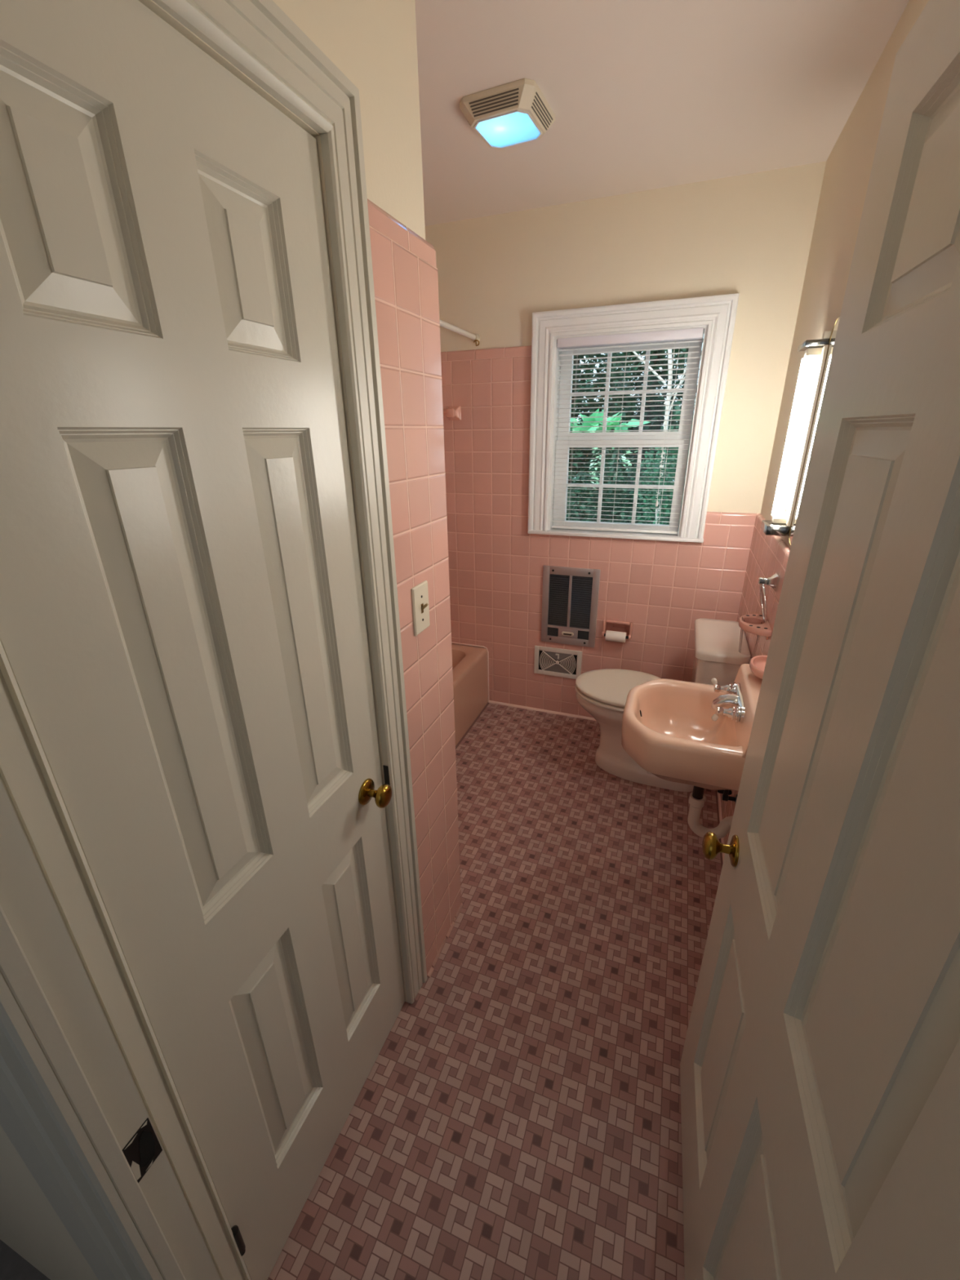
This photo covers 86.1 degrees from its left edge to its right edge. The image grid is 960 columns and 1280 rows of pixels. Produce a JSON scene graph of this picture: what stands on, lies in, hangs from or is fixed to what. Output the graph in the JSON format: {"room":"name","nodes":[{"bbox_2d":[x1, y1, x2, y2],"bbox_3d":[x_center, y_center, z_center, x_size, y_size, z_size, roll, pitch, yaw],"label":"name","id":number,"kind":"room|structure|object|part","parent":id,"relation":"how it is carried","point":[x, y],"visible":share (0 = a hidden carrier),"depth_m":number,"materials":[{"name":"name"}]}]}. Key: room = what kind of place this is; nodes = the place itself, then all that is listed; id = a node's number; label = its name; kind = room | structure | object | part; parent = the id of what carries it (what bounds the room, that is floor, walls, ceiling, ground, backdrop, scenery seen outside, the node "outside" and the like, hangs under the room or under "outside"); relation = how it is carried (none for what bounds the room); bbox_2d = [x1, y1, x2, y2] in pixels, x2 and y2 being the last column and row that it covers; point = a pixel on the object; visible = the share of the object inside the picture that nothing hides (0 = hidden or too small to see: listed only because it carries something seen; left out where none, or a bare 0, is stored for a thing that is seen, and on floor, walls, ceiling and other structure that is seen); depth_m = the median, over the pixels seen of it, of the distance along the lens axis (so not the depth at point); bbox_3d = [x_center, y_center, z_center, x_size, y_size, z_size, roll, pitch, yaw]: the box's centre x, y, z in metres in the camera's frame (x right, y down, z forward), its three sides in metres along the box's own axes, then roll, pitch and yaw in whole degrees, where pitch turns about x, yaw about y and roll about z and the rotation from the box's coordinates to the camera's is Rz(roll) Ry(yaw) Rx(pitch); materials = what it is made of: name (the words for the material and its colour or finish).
{"room":"bathroom","nodes":[
{"label":"bathroom","id":0,"kind":"room"},
{"bbox_2d":[0,1124,98,1279],"bbox_3d":[-0.531,0.204,0.491,2.320,2.570,0.057,7,23,19],"label":"wall","id":1,"kind":"structure","parent":0,"point":[29,1224],"depth_m":0.86,"materials":[{"name":"beige paint"}]},
{"bbox_2d":[0,0,461,1279],"bbox_3d":[-0.891,-0.068,1.177,1.328,2.570,1.072,7,23,19],"label":"wall","id":2,"kind":"structure","parent":0,"point":[373,43],"depth_m":1.09,"materials":[{"name":"pink tile"}]},
{"bbox_2d":[0,0,404,1279],"bbox_3d":[-0.337,0.269,0.904,0.096,2.019,0.622,7,23,19],"label":"door","id":3,"kind":"structure","parent":2,"relation":"in","point":[184,638],"depth_m":0.70,"materials":[{"name":"beige paint"}]},
{"bbox_3d":[-0.230,0.353,1.172,0.052,0.054,0.054,7,23,19],"label":"knob","id":4,"kind":"part","parent":3,"relation":"part of","materials":[{"name":"gold metal"}]},
{"bbox_2d":[0,0,426,1279],"bbox_3d":[0.080,0.256,0.702,1.052,2.200,0.847,7,23,19],"label":"door frame","id":5,"kind":"structure","parent":2,"relation":"attached to","point":[257,37],"depth_m":0.63,"materials":[{"name":"beige paint"}]},
{"bbox_3d":[-0.409,0.619,0.623,0.001,0.070,0.034,7,23,19],"label":"strike plate","id":6,"kind":"part","parent":5,"relation":"part of","materials":[{"name":"black metal"}]},
{"bbox_3d":[-0.226,0.331,1.246,0.013,0.062,0.001,7,23,19],"label":"strike plate","id":7,"kind":"part","parent":5,"relation":"part of","materials":[{"name":"black metal"}]},
{"bbox_2d":[410,580,430,635],"bbox_3d":[-0.137,-0.077,1.265,0.023,0.121,0.080,7,23,19],"label":"light switch","id":8,"kind":"object","parent":2,"relation":"attached to","point":[420,593],"visible":1,"depth_m":1.26,"materials":[{"name":"beige plastic"}]},
{"bbox_2d":[426,902,462,977],"bbox_3d":[-0.112,1.014,1.752,0.010,0.012,0.286,7,23,19],"label":"baseboard","id":9,"kind":"structure","parent":2,"relation":"attached to","point":[429,974],"depth_m":1.73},
{"bbox_2d":[0,702,723,1279],"bbox_3d":[0.067,1.275,1.183,3.400,0.050,4.330,7,23,19],"label":"floor","id":10,"kind":"structure","parent":0,"point":[519,1118],"depth_m":1.42,"materials":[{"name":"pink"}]},
{"bbox_2d":[451,641,488,746],"bbox_3d":[-0.554,0.432,2.711,0.761,0.382,1.462,7,23,19],"label":"bathtub","id":11,"kind":"object","parent":10,"relation":"on","point":[470,664],"visible":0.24,"depth_m":2.99,"materials":[{"name":"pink ceramic"}]},
{"bbox_2d":[575,617,750,791],"bbox_3d":[0.817,0.300,2.476,0.718,0.765,0.446,7,23,19],"label":"toilet","id":12,"kind":"object","parent":10,"relation":"on","point":[603,693],"visible":0.44,"depth_m":2.43,"materials":[{"name":"beige ceramic"}]},
{"bbox_3d":[0.686,0.253,2.510,0.438,0.020,0.378,7,23,19],"label":"seat","id":13,"kind":"part","parent":12,"relation":"part of","materials":[{"name":"beige plastic"}]},
{"bbox_3d":[0.703,0.241,2.498,0.475,0.056,0.378,7,23,19],"label":"seat lid","id":14,"kind":"part","parent":12,"relation":"part of","materials":[{"name":"beige plastic"}]},
{"bbox_3d":[1.061,0.165,2.322,0.187,0.318,0.420,7,23,19],"label":"tank","id":15,"kind":"part","parent":12,"relation":"part of","materials":[{"name":"beige ceramic"}]},
{"bbox_3d":[1.053,-0.004,2.256,0.204,0.042,0.446,7,23,19],"label":"tank lid","id":16,"kind":"part","parent":12,"relation":"part of","materials":[{"name":"beige ceramic"}]},
{"bbox_2d":[425,161,826,717],"bbox_3d":[0.347,-0.740,2.794,2.420,2.570,0.150,7,23,19],"label":"wall","id":17,"kind":"structure","parent":0,"point":[748,235],"depth_m":2.48,"materials":[{"name":"pink tile"}]},
{"bbox_2d":[443,405,461,420],"bbox_3d":[-0.385,-1.213,2.765,0.581,0.068,0.077,7,23,19],"label":"towel bar","id":18,"kind":"object","parent":17,"relation":"attached to","point":[453,413],"visible":0.49,"depth_m":2.69,"materials":[{"name":"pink ceramic"}]},
{"bbox_2d":[440,320,479,346],"bbox_3d":[-0.276,-1.228,1.916,0.053,0.061,1.496,7,23,19],"label":"shower curtain rod","id":19,"kind":"object","parent":17,"relation":"attached to","point":[475,337],"visible":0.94,"depth_m":2.38,"materials":[{"name":"white plastic"}]},
{"bbox_3d":[-0.285,-1.234,1.905,0.023,0.023,1.474,7,23,19],"label":"rod","id":20,"kind":"part","parent":19,"relation":"part of","materials":[{"name":"white plastic"}]},
{"bbox_2d":[488,700,595,720],"bbox_3d":[0.434,0.441,3.150,0.810,0.012,0.011,7,23,19],"label":"baseboard","id":21,"kind":"structure","parent":17,"relation":"attached to","point":[489,701],"depth_m":3.16,"materials":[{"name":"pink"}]},
{"bbox_2d":[533,645,582,679],"bbox_3d":[0.453,0.133,3.013,0.278,0.179,0.016,7,23,19],"label":"air vent","id":22,"kind":"object","parent":17,"relation":"in","point":[552,661],"visible":0.99,"depth_m":3.01,"materials":[{"name":"white metal"}]},
{"bbox_2d":[539,650,575,675],"bbox_3d":[0.453,0.133,3.014,0.215,0.131,0.007,7,23,19],"label":"grille","id":23,"kind":"object","parent":22,"relation":"attached to","point":[551,662],"depth_m":3.01,"materials":[{"name":"white metal"}]},
{"bbox_3d":[0.455,0.131,3.017,0.172,0.127,0.002,7,23,19],"label":"damper plate","id":24,"kind":"part","parent":22,"relation":"part of","materials":[{"name":"grey metal"}]},
{"bbox_3d":[0.456,0.130,3.019,0.230,0.131,0.002,7,23,19],"label":"plate","id":25,"kind":"part","parent":22,"relation":"part of","materials":[{"name":"black"}]},
{"bbox_2d":[541,565,600,647],"bbox_3d":[0.497,-0.183,2.863,0.309,0.448,0.019,7,23,19],"label":"wall heater","id":26,"kind":"object","parent":17,"relation":"attached to","point":[570,595],"visible":1,"depth_m":2.86,"materials":[{"name":"silver metal"}]},
{"bbox_3d":[0.500,-0.184,2.871,0.241,0.368,0.002,7,23,19],"label":"plate","id":27,"kind":"part","parent":26,"relation":"part of","materials":[{"name":"black metal"}]},
{"bbox_2d":[601,619,632,639],"bbox_3d":[0.760,-0.065,2.831,0.156,0.100,0.125,7,23,19],"label":"paper holder","id":28,"kind":"object","parent":17,"relation":"attached to","point":[626,627],"visible":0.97,"depth_m":2.85,"materials":[{"name":"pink ceramic"}]},
{"bbox_2d":[604,630,626,642],"bbox_3d":[0.740,-0.019,2.799,0.105,0.056,0.056,7,23,19],"label":"toilet paper roll","id":29,"kind":"object","parent":28,"relation":"on","point":[614,636],"visible":0.98,"depth_m":2.78,"materials":[{"name":"white paper"}]},
{"bbox_2d":[528,293,739,542],"bbox_3d":[0.693,-1.028,2.520,0.879,1.030,0.196,7,23,19],"label":"window","id":30,"kind":"structure","parent":17,"relation":"in","point":[717,314],"depth_m":2.45,"materials":[{"name":"white paint"}]},
{"bbox_3d":[0.684,-0.545,2.664,0.877,0.018,0.096,7,23,19],"label":"sill","id":31,"kind":"part","parent":30,"relation":"part of","materials":[{"name":"white paint"}]},
{"bbox_3d":[0.700,-0.785,2.632,0.643,0.450,0.030,7,23,19],"label":"sash","id":32,"kind":"part","parent":30,"relation":"part of","materials":[{"name":"white paint"}]},
{"bbox_2d":[551,328,703,533],"bbox_3d":[0.676,-0.976,2.497,0.637,0.885,0.058,7,23,19],"label":"window blind","id":33,"kind":"object","parent":30,"relation":"attached to","point":[692,334],"visible":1,"depth_m":2.43,"materials":[{"name":"white plastic"}]},
{"bbox_3d":[0.686,-0.574,2.668,0.636,0.012,0.024,7,23,19],"label":"rail","id":34,"kind":"part","parent":33,"relation":"part of","materials":[{"name":"white plastic"}]},
{"bbox_3d":[0.679,-0.970,2.508,0.456,0.842,0.026,7,23,19],"label":"ladder cord","id":35,"kind":"part","parent":33,"relation":"part of","materials":[{"name":"white fabric"}]},
{"bbox_3d":[0.865,-0.996,2.395,0.012,0.730,0.012,7,23,19],"label":"pull cord","id":36,"kind":"part","parent":33,"relation":"part of","materials":[{"name":"white fabric"}]},
{"bbox_3d":[0.706,-1.209,2.496,0.643,0.447,0.030,7,23,19],"label":"sash","id":37,"kind":"part","parent":30,"relation":"part of","materials":[{"name":"white paint"}]},
{"bbox_2d":[414,0,909,226],"bbox_3d":[-0.125,-1.507,1.174,2.420,0.080,2.742,7,23,19],"label":"ceiling","id":38,"kind":"structure","parent":0,"point":[642,95],"depth_m":1.48,"materials":[{"name":"beige paint"}]},
{"bbox_2d":[459,78,555,149],"bbox_3d":[0.088,-1.607,1.589,0.238,0.052,0.238,9,24,23],"label":"ceiling light","id":39,"kind":"object","parent":38,"relation":"attached to","point":[515,113],"visible":1,"depth_m":1.53,"materials":[{"name":"beige metal"}]},
{"bbox_2d":[467,88,552,130],"bbox_3d":[0.088,-1.603,1.591,0.235,0.028,0.235,9,24,23],"label":"grille","id":40,"kind":"object","parent":39,"relation":"attached to","point":[493,108],"depth_m":1.52,"materials":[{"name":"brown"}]},
{"bbox_2d":[720,0,928,844],"bbox_3d":[0.923,-0.126,1.254,0.180,2.570,2.850,7,23,19],"label":"wall","id":41,"kind":"structure","parent":0,"point":[848,166],"depth_m":1.72,"materials":[{"name":"beige paint"}]},
{"bbox_2d":[621,663,762,791],"bbox_3d":[0.687,0.279,1.660,0.431,0.302,0.444,7,23,19],"label":"sink","id":42,"kind":"object","parent":41,"relation":"attached to","point":[695,734],"visible":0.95,"depth_m":1.59,"materials":[{"name":"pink ceramic"}]},
{"bbox_2d":[687,786,733,839],"bbox_3d":[0.800,0.561,1.722,0.190,0.267,0.050,4,23,13],"label":"drain pipe","id":43,"kind":"object","parent":42,"relation":"attached to","point":[696,799],"visible":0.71,"depth_m":1.73,"materials":[{"name":"white plastic"}]},
{"bbox_2d":[711,678,744,723],"bbox_3d":[0.767,0.189,1.605,0.084,0.062,0.212,7,23,19],"label":"faucet","id":44,"kind":"object","parent":42,"relation":"on","point":[734,698],"depth_m":1.58,"materials":[{"name":"silver metal"}]},
{"bbox_2d":[717,792,724,861],"bbox_3d":[0.944,0.909,1.976,0.009,0.010,1.980,7,23,19],"label":"baseboard","id":45,"kind":"structure","parent":41,"relation":"attached to","point":[718,793],"depth_m":2.30,"materials":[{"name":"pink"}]},
{"bbox_2d":[717,789,737,803],"bbox_3d":[0.929,0.488,1.873,0.067,0.337,0.196,7,23,19],"label":"shutoff valve","id":46,"kind":"object","parent":41,"relation":"attached to","point":[726,793],"visible":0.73,"depth_m":1.97,"materials":[{"name":"black metal"}]},
{"bbox_3d":[0.951,0.598,1.998,0.052,0.022,0.043,7,23,19],"label":"handle","id":47,"kind":"part","parent":46,"relation":"part of","materials":[{"name":"black metal"}]},
{"bbox_2d":[733,663,762,758],"bbox_3d":[0.841,0.234,1.579,0.099,0.162,0.436,7,23,19],"label":"backsplash","id":48,"kind":"structure","parent":41,"relation":"attached to","point":[750,685],"depth_m":1.54,"materials":[{"name":"pink ceramic"}]},
{"bbox_2d":[738,613,772,639],"bbox_3d":[0.965,-0.044,1.819,0.094,0.050,0.187,7,23,19],"label":"toothbrush holder","id":49,"kind":"object","parent":41,"relation":"attached to","point":[752,624],"visible":0.98,"depth_m":1.78,"materials":[{"name":"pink ceramic"}]},
{"bbox_2d":[738,616,764,654],"bbox_3d":[0.963,-0.014,1.833,0.076,0.130,0.076,7,23,19],"label":"tumbler","id":50,"kind":"object","parent":49,"relation":"in","point":[741,629],"visible":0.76,"depth_m":1.83,"materials":[{"name":"clear plastic"}]},
{"bbox_2d":[749,655,767,679],"bbox_3d":[0.890,0.083,1.619,0.072,0.060,0.158,7,23,19],"label":"soap dish","id":51,"kind":"object","parent":41,"relation":"attached to","point":[757,664],"visible":0.58,"depth_m":1.64,"materials":[{"name":"pink ceramic"}]},
{"bbox_2d":[757,572,780,622],"bbox_3d":[0.980,-0.145,1.771,0.058,0.170,0.125,7,23,19],"label":"towel ring","id":52,"kind":"object","parent":41,"relation":"attached to","point":[772,581],"visible":1,"depth_m":1.74,"materials":[{"name":"silver metal"}]},
{"bbox_2d":[760,330,831,536],"bbox_3d":[1.020,-0.650,1.673,0.076,0.598,0.133,7,23,19],"label":"vanity light","id":53,"kind":"object","parent":41,"relation":"attached to","point":[780,525],"visible":0.97,"depth_m":1.65,"materials":[{"name":"beige metal"}]},
{"bbox_2d":[771,516,787,524],"bbox_3d":[1.034,-0.412,1.767,0.050,0.018,0.040,7,23,19],"label":"socket","id":54,"kind":"object","parent":53,"relation":"attached to","point":[775,520],"depth_m":1.75,"materials":[{"name":"beige metal"}]},
{"bbox_2d":[804,346,822,357],"bbox_3d":[1.027,-0.882,1.577,0.050,0.022,0.040,7,23,19],"label":"socket","id":55,"kind":"object","parent":53,"relation":"attached to","point":[810,352],"depth_m":1.56,"materials":[{"name":"beige metal"}]},
{"bbox_2d":[788,315,839,545],"bbox_3d":[0.897,-0.492,1.282,0.010,0.646,0.745,7,23,19],"label":"wall mirror","id":56,"kind":"object","parent":41,"relation":"attached to","point":[832,340],"visible":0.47,"depth_m":1.56,"materials":[{"name":"silver metal"}]},
{"bbox_2d":[680,0,959,1279],"bbox_3d":[0.388,0.355,0.666,0.096,2.019,0.801,6,23,17],"label":"door","id":57,"kind":"structure","parent":41,"relation":"in","point":[820,1064],"depth_m":0.54,"materials":[{"name":"beige paint"}]},
{"bbox_3d":[0.471,0.412,1.024,0.052,0.054,0.054,7,23,19],"label":"knob","id":58,"kind":"part","parent":57,"relation":"part of","materials":[{"name":"gold metal"}]},
{"label":"outside","id":59,"kind":"structure","parent":0,"visible":0},
{"bbox_3d":[3.807,-0.970,9.465,21.000,0.200,13.700,7,23,19],"label":"ground","id":60,"kind":"structure","parent":59,"visible":0},
{"bbox_2d":[565,351,636,521],"bbox_3d":[1.264,-2.948,7.201,1.762,5.371,1.510,7,23,19],"label":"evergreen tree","id":61,"kind":"object","parent":60,"relation":"on","point":[575,461],"visible":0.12,"depth_m":6.83,"materials":[{"name":"green plant"}]},
{"bbox_2d":[566,408,649,511],"bbox_3d":[0.988,-0.605,4.713,0.782,2.768,0.467,11,25,27],"label":"sapling","id":62,"kind":"object","parent":60,"relation":"on","point":[597,419],"visible":0.32,"depth_m":4.21,"materials":[{"name":"green plant"}]},
{"bbox_2d":[565,447,681,528],"bbox_3d":[1.593,-0.935,5.850,1.993,2.524,1.211,7,23,19],"label":"shrub","id":63,"kind":"object","parent":60,"relation":"on","point":[587,511],"visible":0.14,"depth_m":5.55,"materials":[{"name":"green plant"}]},
{"bbox_2d":[570,414,690,519],"bbox_3d":[3.805,-3.280,12.503,9.183,4.306,2.272,7,23,19],"label":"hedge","id":64,"kind":"object","parent":60,"relation":"on","point":[579,464],"visible":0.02,"depth_m":12.19,"materials":[{"name":"green plant"}]},
{"bbox_2d":[591,338,703,523],"bbox_3d":[2.849,-3.867,8.962,1.824,6.119,1.780,18,29,38],"label":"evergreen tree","id":65,"kind":"object","parent":60,"relation":"on","point":[676,350],"visible":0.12,"depth_m":8.47,"materials":[{"name":"green plant"}]},
{"bbox_2d":[636,401,695,524],"bbox_3d":[3.022,-1.815,7.427,1.606,3.892,1.482,7,23,19],"label":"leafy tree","id":66,"kind":"object","parent":60,"relation":"on","point":[676,412],"visible":0.02,"depth_m":7.09,"materials":[{"name":"green plant"}]},
{"bbox_2d":[632,349,701,524],"bbox_3d":[1.442,-1.203,4.525,1.128,4.004,0.558,7,23,19],"label":"tree","id":67,"kind":"object","parent":60,"relation":"on","point":[669,356],"visible":0.44,"depth_m":4.32,"materials":[{"name":"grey plant"}]}
]}

